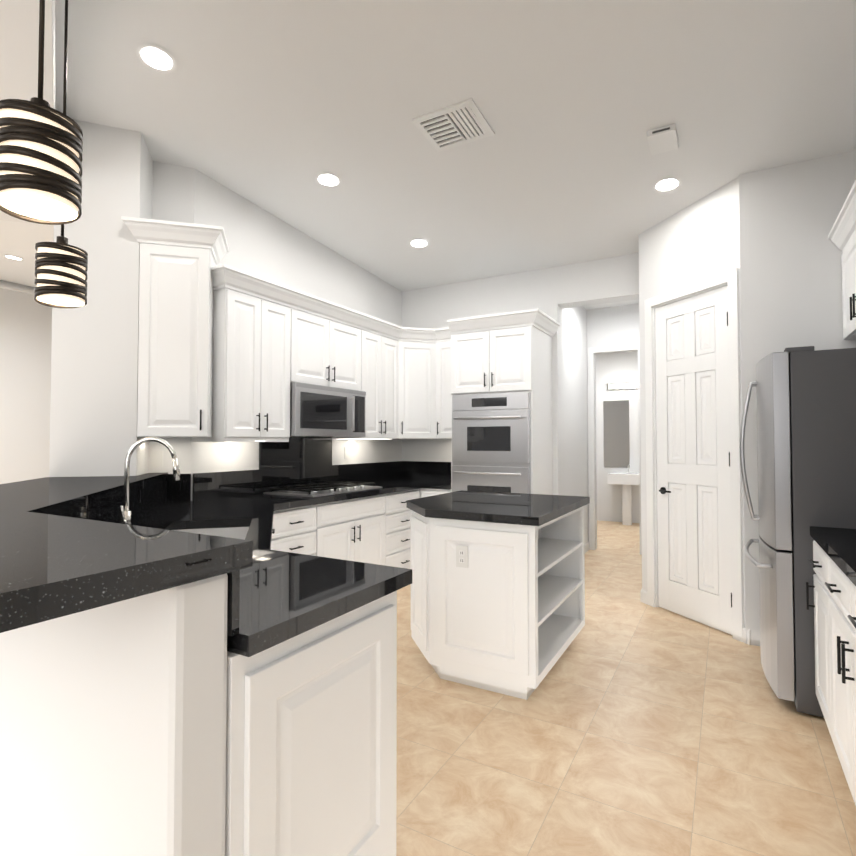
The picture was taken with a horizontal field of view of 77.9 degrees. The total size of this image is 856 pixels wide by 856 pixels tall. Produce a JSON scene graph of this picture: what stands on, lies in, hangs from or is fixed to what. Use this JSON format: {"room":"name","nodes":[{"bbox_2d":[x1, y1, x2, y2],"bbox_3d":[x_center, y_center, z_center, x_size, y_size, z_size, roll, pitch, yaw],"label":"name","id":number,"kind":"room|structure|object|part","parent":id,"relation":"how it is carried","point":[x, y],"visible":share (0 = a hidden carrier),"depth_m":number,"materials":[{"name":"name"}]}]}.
{"room":"kitchen","nodes":[
{"label":"kitchen","id":0,"kind":"room"},
{"bbox_2d":[0,288,51,483],"bbox_3d":[-5.790,-0.740,8.512,0.200,4.600,11.200,-1,-2,29],"label":"wall","id":1,"kind":"structure","parent":0,"point":[25,353],"depth_m":7.89,"materials":[{"name":"white paint"}]},
{"bbox_2d":[0,280,34,294],"bbox_3d":[-5.708,-0.281,8.339,0.100,3.675,11.000,-1,-2,29],"label":"crown molding","id":2,"kind":"structure","parent":1,"relation":"attached to","point":[30,290],"depth_m":7.78,"materials":[{"name":"white wood"}]},
{"bbox_2d":[0,0,55,287],"bbox_3d":[-1.655,-1.668,6.095,9.400,1.219,11.000,-1,-2,29],"label":"ceiling","id":3,"kind":"structure","parent":0,"point":[19,35],"depth_m":2.27,"materials":[{"name":"white paint"}]},
{"bbox_2d":[3,255,23,259],"bbox_3d":[-4.677,-1.922,5.980,0.189,0.023,0.189,0,-1,-10],"label":"recessed light","id":4,"kind":"object","parent":3,"relation":"in","point":[12,257],"depth_m":5.97,"materials":[{"name":"white"}]},
{"bbox_2d":[0,0,82,224],"bbox_3d":[-0.969,-1.276,1.335,0.180,1.480,0.180,-1,-2,29],"label":"pendant light","id":5,"kind":"object","parent":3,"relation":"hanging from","point":[41,145],"visible":1,"depth_m":1.27,"materials":[{"name":"brown metal"}]},
{"bbox_2d":[34,0,87,307],"bbox_3d":[-1.522,-1.237,2.216,0.180,1.445,0.180,-1,-2,29],"label":"pendant light","id":6,"kind":"object","parent":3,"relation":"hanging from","point":[61,266],"visible":1,"depth_m":2.15,"materials":[{"name":"brown metal"}]},
{"bbox_2d":[136,44,176,72],"bbox_3d":[-1.401,-1.906,2.736,0.189,0.015,0.189,0,-1,-10],"label":"recessed light","id":7,"kind":"object","parent":3,"relation":"in","point":[156,58],"depth_m":2.73,"materials":[{"name":"white"}]},
{"bbox_2d":[315,173,341,186],"bbox_3d":[-0.719,-1.789,3.824,0.189,0.015,0.189,0,-1,-10],"label":"recessed light","id":8,"kind":"object","parent":3,"relation":"in","point":[325,179],"depth_m":3.82,"materials":[{"name":"white"}]},
{"bbox_2d":[409,239,428,247],"bbox_3d":[-0.081,-1.680,4.824,0.189,0.015,0.189,-1,-2,23],"label":"recessed light","id":9,"kind":"object","parent":3,"relation":"in","point":[418,243],"depth_m":4.82,"materials":[{"name":"white"}]},
{"bbox_2d":[653,177,681,191],"bbox_3d":[1.687,-1.714,3.735,0.189,0.015,0.189,0,-1,-10],"label":"recessed light","id":10,"kind":"object","parent":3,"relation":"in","point":[667,184],"depth_m":3.73,"materials":[{"name":"white"}]},
{"bbox_2d":[0,119,194,476],"bbox_3d":[-3.761,-0.877,3.140,4.378,4.600,0.601,0,-2,-14],"label":"wall","id":11,"kind":"structure","parent":0,"point":[94,391],"depth_m":3.28,"materials":[{"name":"white paint"}]},
{"bbox_2d":[151,451,162,466],"bbox_3d":[-1.856,0.211,3.629,0.070,0.110,0.005,0,-2,-16],"label":"electrical outlet plate","id":12,"kind":"object","parent":11,"relation":"attached to","point":[157,459],"depth_m":3.63,"materials":[{"name":"white plastic"}]},
{"bbox_2d":[133,218,212,439],"bbox_3d":[-1.614,-0.618,3.369,0.299,1.346,0.299,-1,-2,29],"label":"upper cabinet","id":13,"kind":"object","parent":11,"relation":"attached to","point":[175,341],"depth_m":3.36,"materials":[{"name":"white wood"}]},
{"bbox_2d":[213,240,240,439],"bbox_3d":[-1.661,-0.572,3.535,0.522,1.270,0.522,-1,-2,29],"label":"upper cabinet","id":14,"kind":"object","parent":11,"relation":"attached to","point":[220,271],"depth_m":3.57,"materials":[{"name":"white wood"}]},
{"bbox_2d":[191,169,401,500],"bbox_3d":[-1.013,-0.828,5.052,0.200,4.600,2.950,-1,-2,29],"label":"wall","id":15,"kind":"structure","parent":0,"point":[263,243],"depth_m":4.48,"materials":[{"name":"white paint"}]},
{"bbox_2d":[225,276,292,439],"bbox_3d":[-1.348,-0.453,3.883,0.347,1.050,0.600,-1,-2,29],"label":"upper cabinet","id":16,"kind":"object","parent":15,"relation":"attached to","point":[227,353],"depth_m":3.77,"materials":[{"name":"white wood"}]},
{"bbox_2d":[228,437,403,480],"bbox_3d":[-0.963,0.313,4.884,0.019,0.450,2.738,-1,-2,29],"label":"backsplash","id":17,"kind":"structure","parent":15,"relation":"attached to","point":[300,456],"depth_m":4.72,"materials":[{"name":"black stone"}]},
{"bbox_2d":[293,300,364,387],"bbox_3d":[-0.980,-0.651,4.542,0.347,0.620,0.900,-1,-2,29],"label":"upper cabinet","id":18,"kind":"object","parent":15,"relation":"attached to","point":[329,348],"depth_m":4.43,"materials":[{"name":"white wood"}]},
{"bbox_2d":[293,380,368,438],"bbox_3d":[-0.957,-0.133,4.515,0.401,0.412,0.892,-1,-2,29],"label":"microwave","id":19,"kind":"object","parent":15,"relation":"attached to","point":[334,411],"depth_m":4.38,"materials":[{"name":"silver metal"}]},
{"bbox_2d":[345,447,348,457],"bbox_3d":[-0.796,0.241,5.201,0.005,0.110,0.070,-1,-2,29],"label":"electrical outlet plate","id":20,"kind":"object","parent":15,"relation":"attached to","point":[346,448],"depth_m":5.20,"materials":[{"name":"white plastic"}]},
{"bbox_2d":[365,324,384,439],"bbox_3d":[-0.681,-0.423,5.068,0.347,1.050,0.320,-1,-2,29],"label":"upper cabinet","id":21,"kind":"object","parent":15,"relation":"attached to","point":[374,337],"depth_m":5.05,"materials":[{"name":"white wood"}]},
{"bbox_2d":[385,332,400,438],"bbox_3d":[-0.525,-0.416,5.347,0.347,1.050,0.320,-1,-2,29],"label":"upper cabinet","id":22,"kind":"object","parent":15,"relation":"attached to","point":[392,341],"depth_m":5.29,"materials":[{"name":"white wood"}]},
{"bbox_2d":[55,0,855,290],"bbox_3d":[0.414,-2.297,-1.710,9.527,1.058,13.400,-1,-2,29],"label":"ceiling","id":23,"kind":"structure","parent":0,"point":[274,107],"depth_m":3.01,"materials":[{"name":"white paint"}]},
{"bbox_2d":[412,98,494,151],"bbox_3d":[0.156,-1.813,3.191,0.392,0.036,0.335,-1,-2,29],"label":"ceiling vent","id":24,"kind":"object","parent":23,"relation":"in","point":[456,124],"visible":1,"depth_m":3.17,"materials":[{"name":"white metal"}]},
{"bbox_2d":[647,124,678,154],"bbox_3d":[1.430,-1.754,3.225,0.158,0.051,0.213,-1,-2,29],"label":"smoke detector","id":25,"kind":"object","parent":23,"relation":"attached to","point":[663,139],"visible":1,"depth_m":3.19,"materials":[{"name":"white plastic"}]},
{"bbox_2d":[402,253,638,494],"bbox_3d":[0.802,-0.814,5.609,2.820,4.600,0.200,-1,-2,29],"label":"wall","id":26,"kind":"structure","parent":0,"point":[553,292],"depth_m":5.36,"materials":[{"name":"white paint"}]},
{"bbox_2d":[397,327,436,438],"bbox_3d":[-0.112,-0.455,5.459,0.297,1.126,0.297,-1,-2,29],"label":"upper cabinet","id":27,"kind":"object","parent":26,"relation":"attached to","point":[417,398],"depth_m":5.45,"materials":[{"name":"white wood"}]},
{"bbox_2d":[404,461,450,480],"bbox_3d":[0.115,0.467,5.833,0.926,0.190,0.020,-1,-2,29],"label":"backsplash","id":28,"kind":"structure","parent":26,"relation":"attached to","point":[442,470],"depth_m":5.89,"materials":[{"name":"black stone"}]},
{"bbox_2d":[437,336,450,438],"bbox_3d":[0.299,-0.410,5.565,0.315,1.050,0.347,-1,-2,29],"label":"upper cabinet","id":29,"kind":"object","parent":26,"relation":"attached to","point":[443,342],"depth_m":5.44,"materials":[{"name":"white wood"}]},
{"bbox_2d":[563,299,639,549],"bbox_3d":[2.263,-0.780,6.921,2.600,4.600,4.680,-1,-2,29],"label":"wall","id":30,"kind":"structure","parent":0,"point":[585,328],"depth_m":6.57,"materials":[{"name":"white paint"}]},
{"bbox_2d":[584,541,588,552],"bbox_3d":[1.666,1.446,5.983,0.020,0.100,1.400,-1,-2,29],"label":"baseboard","id":31,"kind":"structure","parent":30,"relation":"attached to","point":[586,546],"depth_m":6.44,"materials":[{"name":"white wood"}]},
{"bbox_2d":[588,343,641,554],"bbox_3d":[2.292,0.248,6.456,0.660,2.520,0.015,-1,-2,29],"label":"door frame","id":32,"kind":"structure","parent":30,"relation":"attached to","point":[591,352],"depth_m":6.58,"materials":[{"name":"white wood"}]},
{"bbox_2d":[603,382,637,467],"bbox_3d":[3.240,-0.046,8.824,0.620,1.410,0.067,-1,-2,29],"label":"mirror","id":33,"kind":"object","parent":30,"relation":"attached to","point":[616,432],"visible":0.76,"depth_m":8.88,"materials":[{"name":"white mirror"}]},
{"bbox_2d":[396,520,855,855],"bbox_3d":[-2.151,1.452,2.277,22.000,0.100,22.000,-1,-2,29],"label":"floor","id":34,"kind":"structure","parent":0,"point":[632,725],"depth_m":2.29,"materials":[{"name":"tile"}]},
{"bbox_2d":[0,529,399,855],"bbox_3d":[-1.382,0.855,1.931,2.517,1.075,0.745,-1,-2,29],"label":"base cabinet","id":35,"kind":"object","parent":34,"relation":"on","point":[210,669],"depth_m":1.19,"materials":[{"name":"white wood"}]},
{"bbox_2d":[0,473,450,636],"bbox_3d":[-1.308,0.296,2.185,2.652,0.055,2.075,-1,-2,29],"label":"countertop","id":36,"kind":"structure","parent":35,"relation":"on","point":[69,546],"depth_m":2.05,"materials":[{"name":"black stone"}]},
{"bbox_2d":[119,437,180,534],"bbox_3d":[-1.275,0.257,2.402,0.188,0.435,0.222,-1,-2,29],"label":"faucet","id":37,"kind":"object","parent":36,"relation":"on","point":[126,513],"depth_m":2.39,"materials":[{"name":"silver metal"}]},
{"bbox_2d":[263,481,382,497],"bbox_3d":[-0.851,0.503,4.439,0.510,0.047,0.910,-1,-2,29],"label":"cooktop","id":38,"kind":"object","parent":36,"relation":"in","point":[314,490],"depth_m":4.24,"materials":[{"name":"silver metal"}]},
{"bbox_2d":[248,569,411,656],"bbox_3d":[-0.736,0.481,1.780,1.261,0.045,0.795,-1,-2,29],"label":"countertop","id":39,"kind":"structure","parent":35,"relation":"on","point":[259,642],"depth_m":1.33,"materials":[{"name":"black stone"}]},
{"bbox_2d":[388,477,450,484],"bbox_3d":[-0.815,0.539,4.034,1.325,0.045,4.065,-1,-2,29],"label":"countertop","id":40,"kind":"structure","parent":35,"relation":"on","point":[419,480],"depth_m":5.62,"materials":[{"name":"black stone"}]},
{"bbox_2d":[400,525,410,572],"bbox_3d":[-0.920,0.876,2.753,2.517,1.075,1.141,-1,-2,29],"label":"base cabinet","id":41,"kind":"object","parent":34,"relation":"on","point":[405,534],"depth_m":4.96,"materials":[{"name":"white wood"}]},
{"bbox_3d":[-1.173,0.865,2.319,2.501,1.075,1.625,-1,-2,29],"label":"kneewall panel","id":42,"kind":"part","parent":41,"relation":"part of","materials":[{"name":"white paint"}]},
{"bbox_2d":[407,490,589,699],"bbox_3d":[0.406,0.947,3.359,0.970,0.965,1.130,-1,-2,29],"label":"kitchen island","id":43,"kind":"object","parent":34,"relation":"on","point":[498,593],"visible":1,"depth_m":2.89,"materials":[{"name":"white painted wood"}]},
{"bbox_2d":[447,308,559,494],"bbox_3d":[0.737,0.223,5.086,0.893,2.500,0.723,-1,-2,29],"label":"tall cabinet","id":44,"kind":"object","parent":34,"relation":"on","point":[501,407],"visible":0.69,"depth_m":4.86,"materials":[{"name":"white painted wood"},{"name":"black metal"}]},
{"bbox_2d":[607,464,638,524],"bbox_3d":[3.223,1.073,8.580,0.520,0.980,0.456,-1,-2,29],"label":"pedestal sink","id":45,"kind":"object","parent":34,"relation":"on","point":[626,480],"visible":0.9,"depth_m":8.49,"materials":[{"name":"white ceramic"}]},
{"bbox_2d":[740,346,855,717],"bbox_3d":[2.247,0.510,2.915,0.906,1.815,0.930,-1,-2,29],"label":"refrigerator","id":46,"kind":"object","parent":34,"relation":"on","point":[806,426],"visible":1,"depth_m":2.62,"materials":[{"name":"grey metal"}]},
{"bbox_2d":[810,534,825,720],"bbox_3d":[2.035,0.957,2.221,0.625,0.885,0.446,-1,-2,29],"label":"base cabinet","id":47,"kind":"object","parent":34,"relation":"on","point":[819,622],"depth_m":2.43,"materials":[{"name":"white wood"}]},
{"bbox_2d":[822,550,855,805],"bbox_3d":[1.707,0.943,1.638,0.625,0.885,0.893,-1,-2,29],"label":"base cabinet","id":48,"kind":"object","parent":34,"relation":"on","point":[833,563],"depth_m":1.95,"materials":[{"name":"white wood"}]},
{"bbox_2d":[810,526,855,581],"bbox_3d":[1.705,0.477,1.653,0.637,0.044,1.788,-1,-2,29],"label":"countertop","id":49,"kind":"structure","parent":48,"relation":"on","point":[840,543],"depth_m":2.15,"materials":[{"name":"black stone"}]},
{"bbox_2d":[638,150,855,645],"bbox_3d":[2.361,-0.859,3.851,1.620,4.600,0.729,-1,-2,29],"label":"wall","id":50,"kind":"structure","parent":0,"point":[765,232],"depth_m":3.51,"materials":[{"name":"white paint"}]},
{"bbox_2d":[644,268,743,641],"bbox_3d":[2.009,0.183,4.002,0.736,2.525,0.658,-1,-2,29],"label":"door","id":51,"kind":"structure","parent":50,"relation":"attached to","point":[693,476],"depth_m":3.95,"materials":[{"name":"white wood"}]},
{"bbox_2d":[828,180,855,339],"bbox_3d":[2.454,-0.891,2.791,0.412,0.670,1.015,-1,-2,29],"label":"upper cabinet","id":52,"kind":"object","parent":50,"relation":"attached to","point":[842,235],"visible":1,"depth_m":3.08,"materials":[{"name":"white wood"}]}
]}

